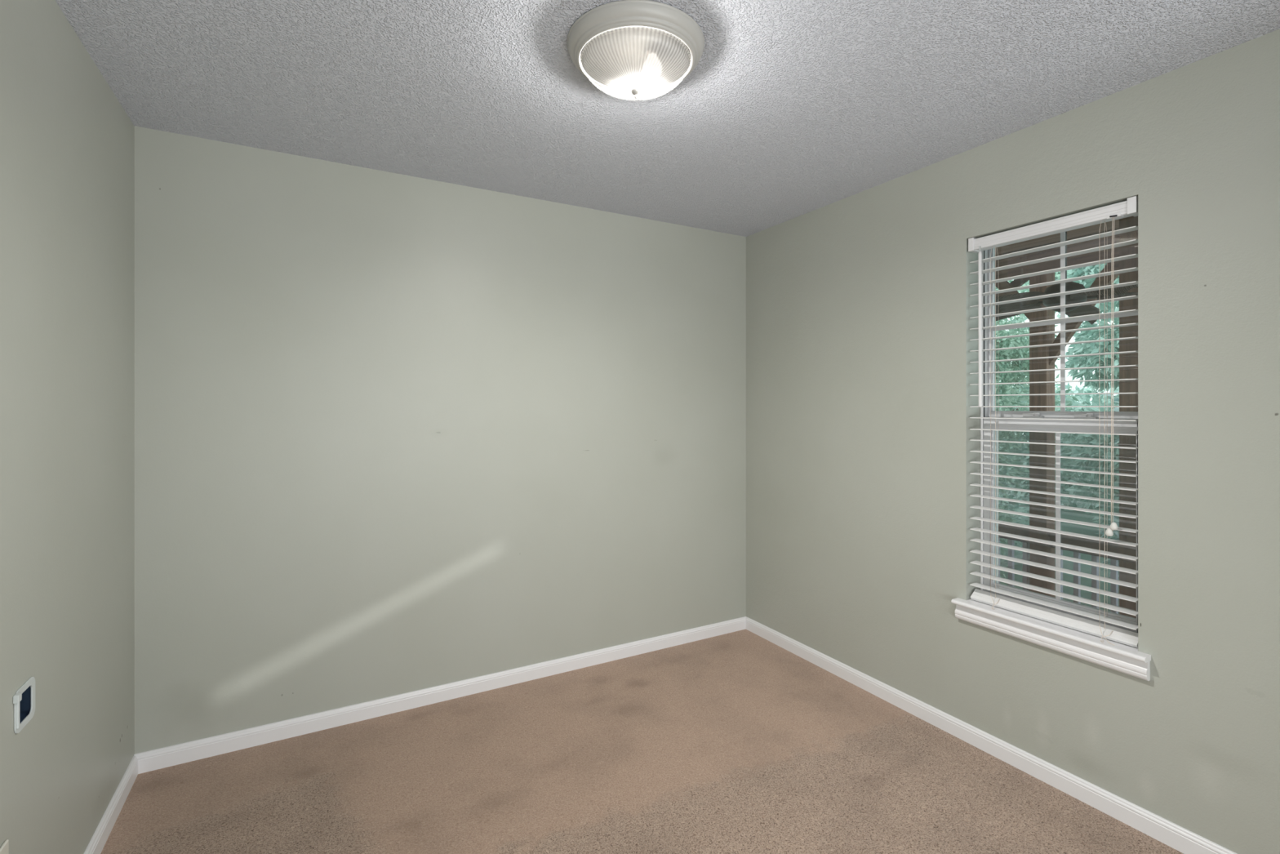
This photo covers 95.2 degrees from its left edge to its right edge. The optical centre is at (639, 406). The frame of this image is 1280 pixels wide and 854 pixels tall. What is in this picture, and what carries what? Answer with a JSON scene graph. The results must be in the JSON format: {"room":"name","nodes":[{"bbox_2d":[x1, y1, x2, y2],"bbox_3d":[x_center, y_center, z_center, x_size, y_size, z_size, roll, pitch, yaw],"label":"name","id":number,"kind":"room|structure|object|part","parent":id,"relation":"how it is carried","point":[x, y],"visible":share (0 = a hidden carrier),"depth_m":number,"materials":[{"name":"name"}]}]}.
{"room":"empty bedroom","nodes":[
{"label":"empty bedroom","id":0,"kind":"room"},
{"bbox_2d":[0,0,134,853],"bbox_3d":[-0.831,0.213,0.169,0.120,2.540,4.600,0,0,-29],"label":"wall","id":1,"kind":"structure","parent":0,"point":[67,141],"depth_m":1.57,"materials":[{"name":"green paint"}]},
{"bbox_2d":[0,839,8,853],"bbox_3d":[-1.361,1.001,1.243,0.009,0.116,0.073,0,0,-29],"label":"wall outlet","id":2,"kind":"object","parent":1,"relation":"attached to","point":[4,849],"visible":1,"depth_m":1.26,"materials":[{"name":"white plastic"}]},
{"bbox_2d":[13,676,35,733],"bbox_3d":[-1.450,0.692,1.342,0.070,0.098,0.113,0,0,-29],"label":"outlet box","id":3,"kind":"object","parent":1,"relation":"attached to","point":[24,700],"visible":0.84,"depth_m":1.38,"materials":[{"name":"white plastic"}]},
{"bbox_2d":[84,755,137,853],"bbox_3d":[-1.203,1.347,0.968,0.014,0.072,2.816,0,0,-29],"label":"baseboard","id":4,"kind":"structure","parent":1,"relation":"attached to","point":[96,844],"depth_m":1.93,"materials":[{"name":"white paint"}]},
{"bbox_2d":[134,125,746,753],"bbox_3d":[-0.617,0.213,2.998,3.266,2.540,0.120,0,0,-29],"label":"wall","id":5,"kind":"structure","parent":0,"point":[395,433],"depth_m":2.67,"materials":[{"name":"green paint"}]},
{"bbox_2d":[133,616,746,773],"bbox_3d":[-0.619,1.347,2.920,2.946,0.072,0.014,0,0,-29],"label":"baseboard","id":6,"kind":"structure","parent":5,"relation":"attached to","point":[172,755],"depth_m":2.66,"materials":[{"name":"white paint"}]},
{"bbox_2d":[100,628,1183,853],"bbox_3d":[0.476,1.433,0.973,3.186,0.100,4.720,0,0,-29],"label":"floor","id":7,"kind":"structure","parent":0,"point":[736,742],"depth_m":2.17,"materials":[{"name":"beige carpet"}]},
{"bbox_2d":[55,0,1279,236],"bbox_3d":[0.511,-1.107,0.993,3.266,0.100,4.720,0,0,-29],"label":"ceiling","id":8,"kind":"structure","parent":0,"point":[788,109],"depth_m":1.90,"materials":[{"name":"white paint"}]},
{"bbox_2d":[566,0,704,101],"bbox_3d":[-0.012,-0.980,1.716,0.402,0.153,0.402,0,0,20],"label":"ceiling light","id":9,"kind":"object","parent":8,"relation":"attached to","point":[635,47],"visible":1,"depth_m":1.68,"materials":[{"name":"white glass"}]},
{"bbox_3d":[-0.012,-0.972,1.716,0.324,0.079,0.324,0,0,-29],"label":"lamp shade","id":10,"kind":"part","parent":9,"relation":"part of","materials":[{"name":"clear glass"}]},
{"bbox_3d":[0.036,-0.999,1.712,0.058,0.072,0.058,0,0,-29],"label":"bulb","id":11,"kind":"part","parent":9,"relation":"part of","materials":[{"name":"white glass"}]},
{"bbox_2d":[647,47,657,57],"bbox_3d":[0.036,-1.036,1.712,0.032,0.018,0.032,0,0,-29],"label":"bulb","id":12,"kind":"object","parent":9,"relation":"attached to","point":[651,51],"depth_m":1.70,"materials":[{"name":"white glass"}]},
{"bbox_2d":[746,29,1279,853],"bbox_3d":[1.876,0.213,1.692,0.200,2.540,4.600,0,0,-29],"label":"wall","id":13,"kind":"structure","parent":0,"point":[859,312],"depth_m":2.10,"materials":[{"name":"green paint"}]},
{"bbox_2d":[745,617,1237,853],"bbox_3d":[1.353,1.347,2.405,0.014,0.072,2.816,0,0,-29],"label":"baseboard","id":14,"kind":"structure","parent":13,"relation":"attached to","point":[1175,836],"depth_m":2.23,"materials":[{"name":"white paint"}]},
{"bbox_2d":[951,231,1151,680],"bbox_3d":[1.556,0.095,2.206,0.235,1.583,0.648,0,0,-29],"label":"window","id":15,"kind":"structure","parent":13,"relation":"in","point":[1121,657],"depth_m":2.23,"materials":[{"name":"white plastic"}]},
{"bbox_3d":[1.619,0.054,2.241,0.090,1.501,0.578,0,0,-29],"label":"frame","id":16,"kind":"part","parent":15,"relation":"part of","materials":[{"name":"white plastic"}]},
{"bbox_3d":[1.648,0.412,2.257,0.012,0.748,0.556,0,0,-29],"label":"screen frame","id":17,"kind":"part","parent":15,"relation":"part of","materials":[{"name":"white plastic"}]},
{"bbox_2d":[968,195,1137,648],"bbox_3d":[1.511,0.055,2.180,0.083,1.496,0.566,0,0,-29],"label":"window blind","id":18,"kind":"object","parent":15,"relation":"attached to","point":[1128,208],"visible":0.89,"depth_m":2.16,"materials":[{"name":"white plastic"}]},
{"bbox_3d":[1.411,0.057,2.345,0.013,1.401,0.001,0,0,-29],"label":"ladder cord","id":19,"kind":"part","parent":18,"relation":"part of","materials":[{"name":"white fabric"}]},
{"bbox_3d":[1.431,0.065,2.352,0.002,1.416,0.002,0,0,1],"label":"lift cord","id":20,"kind":"part","parent":18,"relation":"part of","materials":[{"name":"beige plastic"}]},
{"bbox_3d":[1.525,0.779,2.187,0.050,0.014,0.560,-40,18,-23],"label":"rail","id":21,"kind":"part","parent":18,"relation":"part of","materials":[{"name":"white plastic"}]},
{"bbox_3d":[1.613,0.065,2.028,0.002,1.416,0.002,0,0,1],"label":"lift cord","id":22,"kind":"part","parent":18,"relation":"part of","materials":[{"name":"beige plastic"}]},
{"bbox_3d":[1.600,-0.122,1.981,0.012,1.041,0.002,0,0,-29],"label":"pull cord","id":23,"kind":"part","parent":18,"relation":"part of","materials":[{"name":"white fabric"}]},
{"bbox_3d":[1.602,-0.111,1.977,0.012,1.064,0.002,0,0,-29],"label":"pull cord","id":24,"kind":"part","parent":18,"relation":"part of","materials":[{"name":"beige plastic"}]},
{"bbox_3d":[1.596,0.416,2.228,0.028,0.743,0.555,0,0,-29],"label":"sash","id":25,"kind":"part","parent":15,"relation":"part of","materials":[{"name":"white plastic"}]},
{"bbox_3d":[1.626,-0.321,2.244,0.029,0.734,0.555,0,0,-29],"label":"sash","id":26,"kind":"part","parent":15,"relation":"part of","materials":[{"name":"white plastic"}]},
{"label":"outside","id":27,"kind":"structure","parent":0,"visible":0},
{"bbox_2d":[998,444,1119,613],"bbox_3d":[18.180,2.633,13.503,39.800,0.100,40.000,0,0,-29],"label":"ground","id":28,"kind":"structure","parent":27,"point":[1077,515],"depth_m":10.01,"materials":[{"name":"green plant"}]},
{"bbox_2d":[995,314,1029,555],"bbox_3d":[5.397,-0.820,10.035,2.889,6.990,2.946,0,0,-45],"label":"tree","id":29,"kind":"object","parent":28,"relation":"on","point":[1016,508],"visible":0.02,"depth_m":9.62,"materials":[{"name":"green plant"}]},
{"bbox_2d":[995,271,1079,585],"bbox_3d":[4.285,0.073,7.504,2.265,5.030,2.248,0,0,-24],"label":"tree","id":30,"kind":"object","parent":28,"relation":"on","point":[1020,365],"visible":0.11,"depth_m":7.11,"materials":[{"name":"green plant"}]},
{"bbox_2d":[995,382,1119,512],"bbox_3d":[11.816,1.145,13.344,1.590,3.923,16.480,0,0,-29],"label":"hedge","id":31,"kind":"object","parent":28,"relation":"on","point":[1065,476],"visible":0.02,"depth_m":15.21,"materials":[{"name":"teal plant"}]},
{"bbox_2d":[1025,262,1119,539],"bbox_3d":[9.331,-1.012,10.931,3.415,7.524,3.382,0,0,10],"label":"tree","id":32,"kind":"object","parent":28,"relation":"on","point":[1098,334],"visible":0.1,"depth_m":10.73,"materials":[{"name":"green plant"}]},
{"bbox_2d":[1094,282,1119,577],"bbox_3d":[6.120,0.087,6.168,2.189,5.001,2.195,0,0,-29],"label":"tree","id":33,"kind":"object","parent":28,"relation":"on","point":[1117,409],"visible":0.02,"depth_m":6.57,"materials":[{"name":"green plant"}]},
{"bbox_3d":[2.541,2.358,4.131,3.250,0.450,10.800,0,0,-29],"label":"footing","id":34,"kind":"object","parent":28,"relation":"on","visible":0},
{"bbox_3d":[2.547,2.033,4.135,3.355,0.200,11.000,0,0,-29],"label":"deck","id":35,"kind":"object","parent":34,"relation":"on","visible":0},
{"bbox_2d":[1029,272,1054,597],"bbox_3d":[3.368,0.408,4.895,0.134,3.050,0.134,0,0,-29],"label":"porch post","id":36,"kind":"object","parent":35,"relation":"on","point":[1036,352],"visible":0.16,"depth_m":4.85,"materials":[{"name":"wood"}]},
{"bbox_2d":[995,280,1029,319],"bbox_3d":[3.218,-0.917,5.089,0.040,0.398,0.349,0,0,-29],"label":"knee brace","id":37,"kind":"object","parent":36,"relation":"attached to","point":[1002,285],"visible":0.34,"depth_m":5.09,"materials":[{"name":"wood"}]},
{"bbox_2d":[998,523,1029,591],"bbox_3d":[3.157,1.458,5.270,0.090,0.850,0.724,0,0,-29],"label":"porch railing","id":38,"kind":"object","parent":36,"relation":"attached to","point":[1014,530],"visible":0.13,"depth_m":5.07,"materials":[{"name":"wood"}]},
{"bbox_3d":[3.157,1.053,5.270,0.090,0.040,0.724,0,0,-29],"label":"rail","id":39,"kind":"part","parent":38,"relation":"part of","materials":[{"name":"wood"}]},
{"bbox_2d":[1048,532,1119,613],"bbox_3d":[3.738,1.458,4.237,0.090,0.850,1.374,0,0,-29],"label":"porch railing","id":40,"kind":"object","parent":36,"relation":"attached to","point":[1064,539],"visible":0.23,"depth_m":4.56,"materials":[{"name":"wood"}]},
{"bbox_3d":[3.738,1.053,4.237,0.090,0.040,1.374,0,0,-29],"label":"rail","id":41,"kind":"part","parent":40,"relation":"part of","materials":[{"name":"wood"}]},
{"bbox_2d":[1048,261,1119,365],"bbox_3d":[3.535,-0.727,4.597,0.060,0.778,0.549,0,0,-29],"label":"knee brace","id":42,"kind":"object","parent":36,"relation":"attached to","point":[1055,350],"visible":0.37,"depth_m":4.66,"materials":[{"name":"wood"}]},
{"bbox_2d":[1119,216,1137,617],"bbox_3d":[3.048,0.298,3.608,0.110,3.270,0.110,0,0,-29],"label":"porch post","id":43,"kind":"object","parent":35,"relation":"on","point":[1129,372],"visible":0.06,"depth_m":3.59,"materials":[{"name":"wood"}]},
{"bbox_3d":[2.946,0.408,5.644,0.134,3.050,0.134,0,0,-29],"label":"porch post","id":44,"kind":"object","parent":35,"relation":"on","visible":0},
{"bbox_2d":[995,276,1029,297],"bbox_3d":[3.183,-0.847,5.294,0.040,0.539,0.709,0,0,-29],"label":"knee brace","id":45,"kind":"object","parent":44,"relation":"attached to","point":[1016,282],"visible":0.1,"depth_m":5.08,"materials":[{"name":"wood"}]},
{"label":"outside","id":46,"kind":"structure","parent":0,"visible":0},
{"bbox_2d":[995,227,1119,279],"bbox_3d":[3.495,-1.227,4.668,0.120,0.220,11.000,0,0,-29],"label":"beam","id":47,"kind":"structure","parent":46,"point":[1100,255],"depth_m":4.75,"materials":[{"name":"wood"}]},
{"bbox_2d":[995,219,1119,254],"bbox_3d":[2.674,-1.397,4.206,3.645,0.120,11.000,0,0,-29],"label":"porch roof","id":48,"kind":"structure","parent":47,"relation":"on","point":[1095,228],"depth_m":4.64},
{"bbox_2d":[995,231,1137,324],"bbox_3d":[2.522,-0.939,3.525,1.197,0.796,1.164,0,0,-29],"label":"ceiling fan","id":49,"kind":"object","parent":48,"relation":"hanging from","point":[1121,291],"visible":0.53,"depth_m":3.44,"materials":[{"name":"brown metal"}]},
{"bbox_3d":[2.366,-0.603,3.834,0.218,0.124,0.470,0,0,-25],"label":"blade","id":50,"kind":"part","parent":49,"relation":"part of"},
{"bbox_3d":[2.149,-0.603,3.436,0.470,0.124,0.218,0,0,-7],"label":"blade","id":51,"kind":"part","parent":49,"relation":"part of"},
{"bbox_3d":[2.460,-0.640,3.635,0.028,0.014,0.150,0,0,-25],"label":"blade arm","id":52,"kind":"part","parent":49,"relation":"part of","materials":[{"name":"brown metal"}]},
{"bbox_3d":[2.367,-0.640,3.465,0.150,0.014,0.028,0,0,-7],"label":"blade arm","id":53,"kind":"part","parent":49,"relation":"part of","materials":[{"name":"brown metal"}]},
{"bbox_3d":[2.531,-0.649,3.486,0.220,0.175,0.220,0,0,-29],"label":"motor","id":54,"kind":"part","parent":49,"relation":"part of","materials":[{"name":"brown metal"}]},
{"bbox_3d":[2.811,-0.603,3.750,0.470,0.124,0.218,0,0,-43],"label":"blade","id":55,"kind":"part","parent":49,"relation":"part of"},
{"bbox_3d":[2.676,-0.640,3.407,0.150,0.014,0.028,0,0,29],"label":"blade arm","id":56,"kind":"part","parent":49,"relation":"part of","materials":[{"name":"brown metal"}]},
{"bbox_3d":[2.460,-0.603,3.107,0.218,0.124,0.470,0,0,11],"label":"blade","id":57,"kind":"part","parent":49,"relation":"part of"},
{"bbox_3d":[2.869,-0.603,3.301,0.470,0.124,0.218,0,0,29],"label":"blade","id":58,"kind":"part","parent":49,"relation":"part of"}
]}

